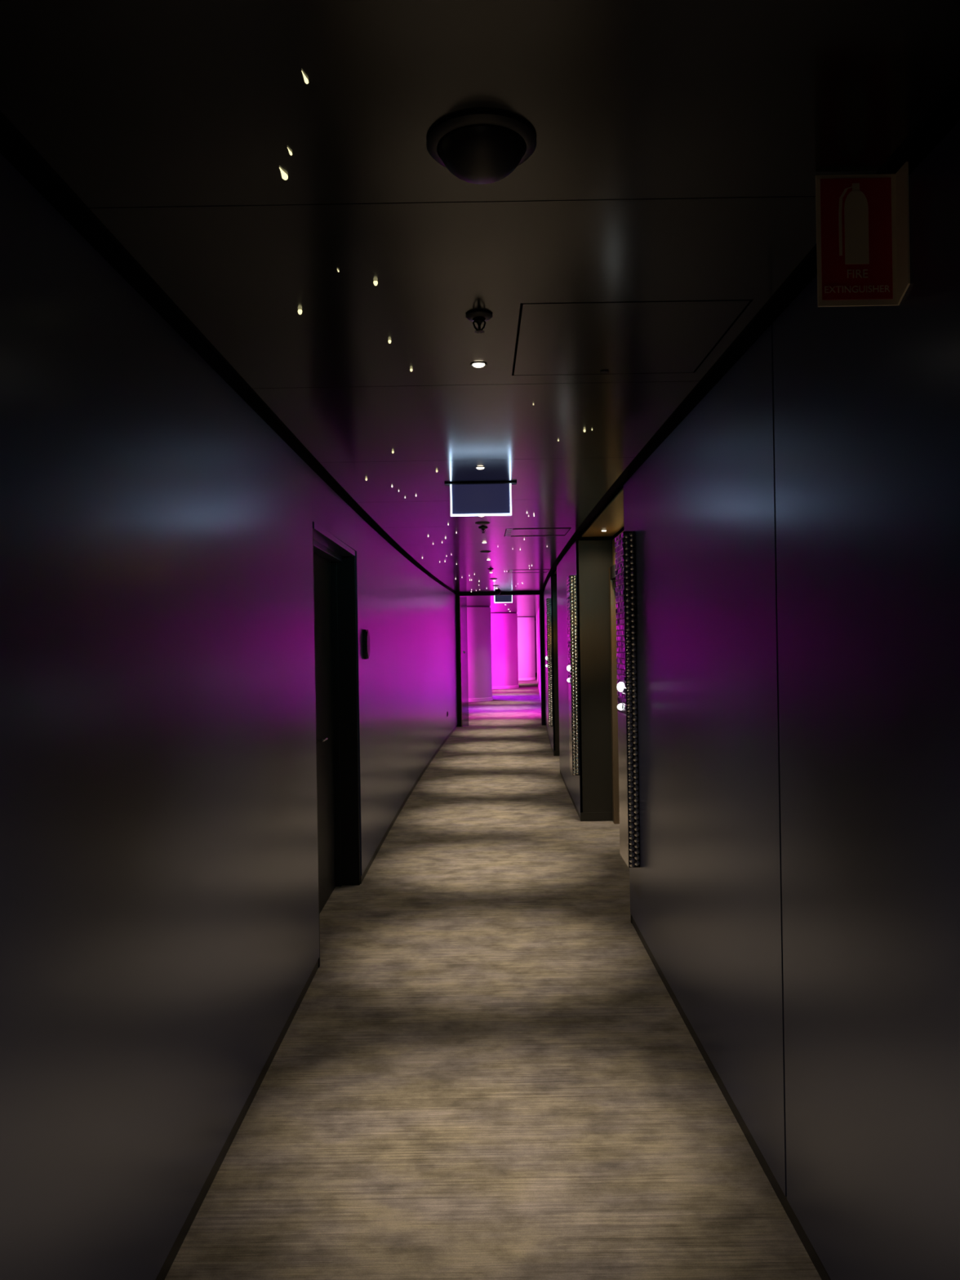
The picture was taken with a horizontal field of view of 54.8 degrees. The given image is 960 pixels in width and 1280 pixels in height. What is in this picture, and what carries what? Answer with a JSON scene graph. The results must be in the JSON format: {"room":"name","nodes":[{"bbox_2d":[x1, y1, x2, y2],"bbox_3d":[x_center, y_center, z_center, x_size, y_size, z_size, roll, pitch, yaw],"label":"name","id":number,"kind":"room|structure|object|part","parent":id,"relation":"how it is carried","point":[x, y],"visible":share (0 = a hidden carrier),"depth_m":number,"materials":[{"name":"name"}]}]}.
{"room":"hotel corridor","nodes":[
{"label":"hotel corridor","id":0,"kind":"room"},
{"bbox_2d":[0,123,457,1279],"bbox_3d":[-0.864,0.347,6.101,0.487,2.535,22.208,-1,0,1],"label":"wall","id":1,"kind":"structure","parent":0,"point":[159,914],"depth_m":2.23,"materials":[{"name":"black paint"}]},
{"bbox_3d":[-0.821,0.358,-0.223,0.023,2.400,9.555,-1,0,0],"label":"wall panel","id":2,"kind":"part","parent":1,"relation":"part of","materials":[{"name":"paint"}]},
{"bbox_2d":[155,960,318,1279],"bbox_3d":[-0.803,1.586,-0.223,0.017,0.055,9.555,-1,0,0],"label":"baseboard","id":3,"kind":"structure","parent":1,"relation":"attached to","point":[183,1233],"depth_m":2.91,"materials":[{"name":"black"}]},
{"bbox_3d":[-0.834,-0.714,5.338,0.023,0.255,1.564,-1,0,0],"label":"wall panel","id":4,"kind":"part","parent":1,"relation":"part of","materials":[{"name":"paint"}]},
{"bbox_2d":[312,521,359,967],"bbox_3d":[-0.948,0.513,5.338,0.288,2.205,1.583,-1,0,0],"label":"door","id":5,"kind":"structure","parent":1,"relation":"in","point":[334,561],"depth_m":6.06,"materials":[{"name":"paint"}]},
{"bbox_3d":[-0.931,0.585,5.427,0.054,0.052,0.146,-1,0,0],"label":"handle","id":6,"kind":"part","parent":5,"relation":"part of","materials":[{"name":"silver metal"}]},
{"bbox_2d":[363,629,369,659],"bbox_3d":[-0.789,0.030,6.450,0.026,0.206,0.200,-1,0,0],"label":"room sign","id":7,"kind":"object","parent":1,"relation":"attached to","point":[366,633],"visible":1,"depth_m":6.38,"materials":[{"name":"black paint"}]},
{"bbox_3d":[-0.780,0.030,6.450,0.008,0.170,0.164,-1,0,0],"label":"plate","id":8,"kind":"part","parent":7,"relation":"part of","materials":[{"name":"black plastic"}]},
{"bbox_3d":[-0.659,0.356,11.646,0.088,2.400,11.057,-1,0,2],"label":"wall panel","id":9,"kind":"part","parent":1,"relation":"part of","materials":[{"name":"paint"}]},
{"bbox_2d":[360,724,457,884],"bbox_3d":[-0.642,1.583,11.646,0.082,0.055,11.057,-1,0,2],"label":"baseboard","id":10,"kind":"structure","parent":1,"relation":"attached to","point":[362,877],"depth_m":8.48,"materials":[{"name":"black wood"}]},
{"bbox_2d":[0,0,959,620],"bbox_3d":[0.985,-0.931,19.500,14.000,0.060,49.000,-1,0,0],"label":"ceiling","id":11,"kind":"structure","parent":0,"point":[679,153],"depth_m":1.79,"materials":[{"name":"black paint"}]},
{"bbox_2d":[279,167,288,180],"bbox_3d":[-0.368,-0.877,1.739,0.012,0.011,0.037,-1,0,-4],"label":"recessed light","id":12,"kind":"object","parent":11,"relation":"in","point":[284,175],"visible":1,"depth_m":1.74,"materials":[{"name":"beige"}]},
{"bbox_2d":[301,70,308,84],"bbox_3d":[-0.273,-0.878,1.445,0.006,0.006,0.030,-1,0,-1],"label":"recessed light","id":13,"kind":"object","parent":11,"relation":"in","point":[306,81],"visible":1,"depth_m":1.45,"materials":[{"name":"beige"}]},
{"bbox_3d":[-0.015,-0.891,2.540,1.551,0.012,1.336,-1,0,0],"label":"panel","id":14,"kind":"part","parent":11,"relation":"part of","materials":[{"name":"paint"}]},
{"bbox_3d":[-0.014,-0.891,3.880,1.552,0.012,1.336,-1,0,0],"label":"panel","id":15,"kind":"part","parent":11,"relation":"part of","materials":[{"name":"paint"}]},
{"bbox_3d":[-0.010,-0.891,5.210,1.558,0.012,1.316,-1,0,0],"label":"panel","id":16,"kind":"part","parent":11,"relation":"part of","materials":[{"name":"paint"}]},
{"bbox_2d":[470,361,487,367],"bbox_3d":[-0.004,-0.886,2.970,0.060,0.018,0.060,-1,0,0],"label":"recessed light","id":17,"kind":"object","parent":11,"relation":"in","point":[476,364],"visible":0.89,"depth_m":2.96,"materials":[{"name":"white"}]},
{"bbox_3d":[0.001,-0.891,6.535,1.566,0.012,1.326,-1,0,0],"label":"panel","id":18,"kind":"part","parent":11,"relation":"part of","materials":[{"name":"paint"}]},
{"bbox_2d":[465,310,493,333],"bbox_3d":[-0.002,-0.861,2.520,0.074,0.048,0.074,-1,0,0],"label":"sprinkler","id":19,"kind":"object","parent":11,"relation":"attached to","point":[478,317],"visible":1,"depth_m":2.51,"materials":[{"name":"black metal"}]},
{"bbox_3d":[-0.002,-0.862,2.520,0.030,0.046,0.026,-1,0,40],"label":"frame","id":20,"kind":"part","parent":19,"relation":"part of","materials":[{"name":"black plastic"}]},
{"bbox_3d":[-0.015,-0.891,1.205,1.551,0.012,1.326,-1,0,0],"label":"panel","id":21,"kind":"part","parent":11,"relation":"part of","materials":[{"name":"paint"}]},
{"bbox_2d":[444,481,516,516],"bbox_3d":[0.005,-0.792,5.210,0.406,0.186,0.060,-1,0,0],"label":"exit sign","id":22,"kind":"object","parent":11,"relation":"hanging from","point":[470,498],"visible":1,"depth_m":5.21,"materials":[{"name":"black paint"}]},
{"bbox_3d":[0.004,-0.881,5.210,0.406,0.009,0.060,-1,0,0],"label":"ceiling plate","id":23,"kind":"part","parent":22,"relation":"part of","materials":[{"name":"black paint"}]},
{"bbox_3d":[0.005,-0.792,5.210,0.327,0.167,0.010,-1,0,0],"label":"sign panel","id":24,"kind":"part","parent":22,"relation":"part of","materials":[{"name":"blue"}]},
{"bbox_2d":[475,466,485,469],"bbox_3d":[0.002,-0.886,4.750,0.060,0.018,0.060,-1,0,0],"label":"recessed light","id":25,"kind":"object","parent":11,"relation":"in","point":[479,467],"visible":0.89,"depth_m":4.74,"materials":[{"name":"white"}]},
{"bbox_3d":[0.019,-0.891,7.865,1.574,0.012,1.326,-1,0,0],"label":"panel","id":26,"kind":"part","parent":11,"relation":"part of","materials":[{"name":"paint"}]},
{"bbox_2d":[426,111,536,184],"bbox_3d":[0.003,-0.853,1.645,0.196,0.064,0.196,-1,0,0],"label":"dome","id":27,"kind":"object","parent":11,"relation":"attached to","point":[475,147],"visible":1,"depth_m":1.60,"materials":[{"name":"black plastic"}]},
{"bbox_2d":[475,521,489,524],"bbox_3d":[0.020,-0.880,7.000,0.112,0.011,0.112,-1,0,0],"label":"ceiling disc","id":28,"kind":"object","parent":11,"relation":"attached to","point":[480,522],"visible":1,"depth_m":6.97,"materials":[{"name":"black plastic"}]},
{"bbox_2d":[478,526,488,533],"bbox_3d":[0.025,-0.862,7.280,0.074,0.048,0.074,-1,0,0],"label":"sprinkler","id":29,"kind":"object","parent":11,"relation":"attached to","point":[482,528],"visible":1,"depth_m":7.27,"materials":[{"name":"black metal"}]},
{"bbox_3d":[0.046,-0.892,9.195,1.581,0.012,1.326,-1,0,0],"label":"panel","id":30,"kind":"part","parent":11,"relation":"part of","materials":[{"name":"paint"}]},
{"bbox_3d":[0.080,-0.892,10.525,1.589,0.012,1.326,-1,0,0],"label":"panel","id":31,"kind":"part","parent":11,"relation":"part of","materials":[{"name":"paint"}]},
{"bbox_3d":[0.122,-0.893,11.855,1.597,0.012,1.326,-1,0,0],"label":"panel","id":32,"kind":"part","parent":11,"relation":"part of","materials":[{"name":"paint"}]},
{"bbox_3d":[0.172,-0.894,13.185,1.605,0.012,1.326,-1,0,0],"label":"panel","id":33,"kind":"part","parent":11,"relation":"part of","materials":[{"name":"paint"}]},
{"bbox_3d":[0.230,-0.895,14.515,1.612,0.012,1.326,-1,0,0],"label":"panel","id":34,"kind":"part","parent":11,"relation":"part of","materials":[{"name":"paint"}]},
{"bbox_3d":[0.312,-0.896,16.170,1.655,0.012,1.976,-1,0,0],"label":"panel","id":35,"kind":"part","parent":11,"relation":"part of","materials":[{"name":"paint"}]},
{"bbox_2d":[494,590,500,595],"bbox_3d":[0.321,-0.850,16.600,0.100,0.080,0.100,-1,0,0],"label":"dome camera","id":36,"kind":"object","parent":11,"relation":"attached to","point":[497,592],"visible":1,"depth_m":16.57,"materials":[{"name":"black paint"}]},
{"bbox_3d":[0.985,-0.907,30.650,13.800,0.012,26.700,-1,0,0],"label":"panel","id":37,"kind":"part","parent":11,"relation":"part of","materials":[{"name":"paint"}]},
{"bbox_2d":[493,595,512,603],"bbox_3d":[0.442,-0.799,17.550,0.406,0.186,0.060,-1,0,0],"label":"exit sign","id":38,"kind":"object","parent":11,"relation":"hanging from","point":[501,598],"visible":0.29,"depth_m":17.54,"materials":[{"name":"black paint"}]},
{"bbox_2d":[507,568,549,573],"bbox_3d":[0.628,-0.899,12.040,0.514,0.016,0.520,-1,0,0],"label":"access hatch","id":39,"kind":"object","parent":11,"relation":"attached to","point":[542,570],"visible":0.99,"depth_m":12.04,"materials":[{"name":"paint"}]},
{"bbox_2d":[504,527,570,537],"bbox_3d":[0.469,-0.897,7.675,0.510,0.016,0.550,-1,0,0],"label":"access hatch","id":40,"kind":"object","parent":11,"relation":"attached to","point":[517,531],"visible":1,"depth_m":7.67,"materials":[{"name":"paint"}]},
{"bbox_3d":[1.003,-0.907,6.640,0.274,0.012,2.883,-1,0,1],"label":"panel","id":41,"kind":"part","parent":11,"relation":"part of","materials":[{"name":"brown metal"}]},
{"bbox_2d":[514,299,750,375],"bbox_3d":[0.413,-0.896,2.772,0.600,0.016,0.655,-1,0,0],"label":"access hatch","id":42,"kind":"object","parent":11,"relation":"attached to","point":[669,336],"visible":0.99,"depth_m":2.71,"materials":[{"name":"paint"}]},
{"bbox_2d":[164,672,821,1279],"bbox_3d":[1.026,1.584,19.500,14.000,0.001,49.000,-1,0,0],"label":"floor","id":43,"kind":"structure","parent":0,"point":[485,1069],"depth_m":3.30,"materials":[{"name":"carpet"}]},
{"bbox_2d":[466,605,493,702],"bbox_3d":[-0.394,0.364,24.700,1.432,2.485,1.432,-1,0,0],"label":"column","id":44,"kind":"structure","parent":43,"relation":"on","point":[478,617],"depth_m":24.11,"materials":[{"name":"paint"}]},
{"bbox_3d":[-0.375,1.561,24.700,1.432,0.090,1.432,-1,0,0],"label":"trim","id":45,"kind":"part","parent":44,"relation":"part of","materials":[{"name":"white"}]},
{"bbox_2d":[490,612,519,688],"bbox_3d":[0.561,0.348,30.800,1.432,2.485,1.432,-1,0,0],"label":"column","id":46,"kind":"structure","parent":43,"relation":"on","point":[504,655],"depth_m":30.14,"materials":[{"name":"white"}]},
{"bbox_3d":[0.580,1.546,30.800,1.432,0.090,1.432,-1,0,0],"label":"trim","id":47,"kind":"part","parent":46,"relation":"part of","materials":[{"name":"white"}]},
{"bbox_2d":[517,616,535,680],"bbox_3d":[1.476,0.334,36.700,1.432,2.485,1.432,-1,0,0],"label":"column","id":48,"kind":"structure","parent":43,"relation":"on","point":[526,624],"depth_m":36.09,"materials":[{"name":"white"}]},
{"bbox_3d":[1.495,1.531,36.700,1.432,0.090,1.432,-1,0,0],"label":"trim","id":49,"kind":"part","parent":48,"relation":"part of","materials":[{"name":"white"}]},
{"bbox_2d":[534,620,537,672],"bbox_3d":[1.005,0.311,44.050,14.000,2.545,0.100,-1,0,0],"label":"wall","id":50,"kind":"structure","parent":0,"point":[535,651],"depth_m":44.00,"materials":[{"name":"paint"}]},
{"bbox_2d":[536,606,541,695],"bbox_3d":[1.785,0.284,27.145,0.100,2.395,19.744,-1,0,3],"label":"wall","id":51,"kind":"structure","parent":0,"point":[538,636],"depth_m":28.73,"materials":[{"name":"paint"}]},
{"bbox_2d":[543,88,959,1279],"bbox_3d":[1.078,0.315,6.102,0.519,2.535,22.209,-1,0,1],"label":"wall","id":52,"kind":"structure","parent":0,"point":[795,888],"depth_m":2.25,"materials":[{"name":"black paint"}]},
{"bbox_2d":[454,589,546,726],"bbox_3d":[0.367,0.337,17.225,1.791,2.515,0.150,-1,0,0],"label":"door frame","id":53,"kind":"structure","parent":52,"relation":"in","point":[460,602],"depth_m":17.17,"materials":[{"name":"black paint"}]},
{"bbox_2d":[545,598,552,726],"bbox_3d":[0.949,0.307,12.820,0.084,1.755,0.307,-1,0,2],"label":"mirror panel","id":54,"kind":"object","parent":52,"relation":"attached to","point":[548,628],"visible":1,"depth_m":12.67,"materials":[{"name":"black"}]},
{"bbox_3d":[1.099,0.327,14.910,0.032,2.400,4.526,-1,0,3],"label":"wall panel","id":55,"kind":"part","parent":52,"relation":"part of","materials":[{"name":"paint"}]},
{"bbox_3d":[1.216,0.315,12.660,0.458,2.380,0.020,-1,0,0],"label":"wall panel","id":56,"kind":"part","parent":52,"relation":"part of","materials":[{"name":"brown metal"}]},
{"bbox_2d":[553,750,559,755],"bbox_3d":[1.237,1.543,12.657,0.456,0.075,0.026,-1,0,0],"label":"baseboard","id":57,"kind":"structure","parent":52,"relation":"attached to","point":[556,753],"depth_m":12.64,"materials":[{"name":"brown metal"}]},
{"bbox_3d":[0.902,0.330,9.550,0.027,2.400,2.901,-1,0,1],"label":"wall panel","id":58,"kind":"part","parent":52,"relation":"part of","materials":[{"name":"paint"}]},
{"bbox_2d":[560,772,580,818],"bbox_3d":[0.925,1.558,9.550,0.021,0.055,2.901,-1,0,1],"label":"baseboard","id":59,"kind":"structure","parent":52,"relation":"attached to","point":[571,798],"depth_m":9.12,"materials":[{"name":"black wood"}]},
{"bbox_2d":[566,575,579,775],"bbox_3d":[0.818,0.309,8.262,0.084,1.755,0.307,-1,0,1],"label":"mirror panel","id":60,"kind":"object","parent":52,"relation":"attached to","point":[572,668],"visible":1,"depth_m":8.12,"materials":[{"name":"black"}]},
{"bbox_3d":[1.088,0.317,8.110,0.458,2.380,0.020,-1,0,0],"label":"wall panel","id":61,"kind":"part","parent":52,"relation":"part of","materials":[{"name":"black wood"}]},
{"bbox_2d":[580,812,613,821],"bbox_3d":[1.109,1.545,8.107,0.456,0.075,0.026,-1,0,0],"label":"baseboard","id":62,"kind":"structure","parent":52,"relation":"attached to","point":[585,816],"depth_m":8.09,"materials":[{"name":"brown metal"}]},
{"bbox_2d":[608,564,619,823],"bbox_3d":[1.215,0.475,7.540,0.160,2.210,1.010,-1,0,0],"label":"door","id":63,"kind":"structure","parent":52,"relation":"in","point":[614,702],"depth_m":7.95,"materials":[{"name":"brown wood"}]},
{"bbox_3d":[1.238,0.312,6.650,0.165,2.535,2.902,-1,0,1],"label":"wall panel","id":64,"kind":"part","parent":52,"relation":"part of","materials":[{"name":"purple paint"}]},
{"bbox_2d":[614,531,639,867],"bbox_3d":[0.780,0.310,4.977,0.084,1.755,0.307,-1,0,0],"label":"mirror panel","id":65,"kind":"object","parent":52,"relation":"attached to","point":[624,545],"visible":1,"depth_m":4.83,"materials":[{"name":"black"}]},
{"bbox_3d":[0.834,0.332,3.874,0.025,2.400,2.652,-1,0,0],"label":"wall panel","id":66,"kind":"part","parent":52,"relation":"part of","materials":[{"name":"paint"}]},
{"bbox_2d":[631,916,831,1279],"bbox_3d":[0.857,1.559,0.100,0.019,0.055,10.200,-1,0,0],"label":"baseboard","id":67,"kind":"structure","parent":52,"relation":"attached to","point":[824,1275],"depth_m":2.93,"materials":[{"name":"black"}]},
{"bbox_2d":[815,161,910,306],"bbox_3d":[0.724,-0.767,1.754,0.156,0.252,0.049,-1,0,0],"label":"fire extinguisher sign","id":68,"kind":"object","parent":52,"relation":"attached to","point":[863,255],"visible":1,"depth_m":1.77,"materials":[{"name":"red plastic"}]},
{"bbox_3d":[0.832,0.332,1.233,0.022,2.400,2.606,-1,0,0],"label":"wall panel","id":69,"kind":"part","parent":52,"relation":"part of","materials":[{"name":"paint"}]}
]}

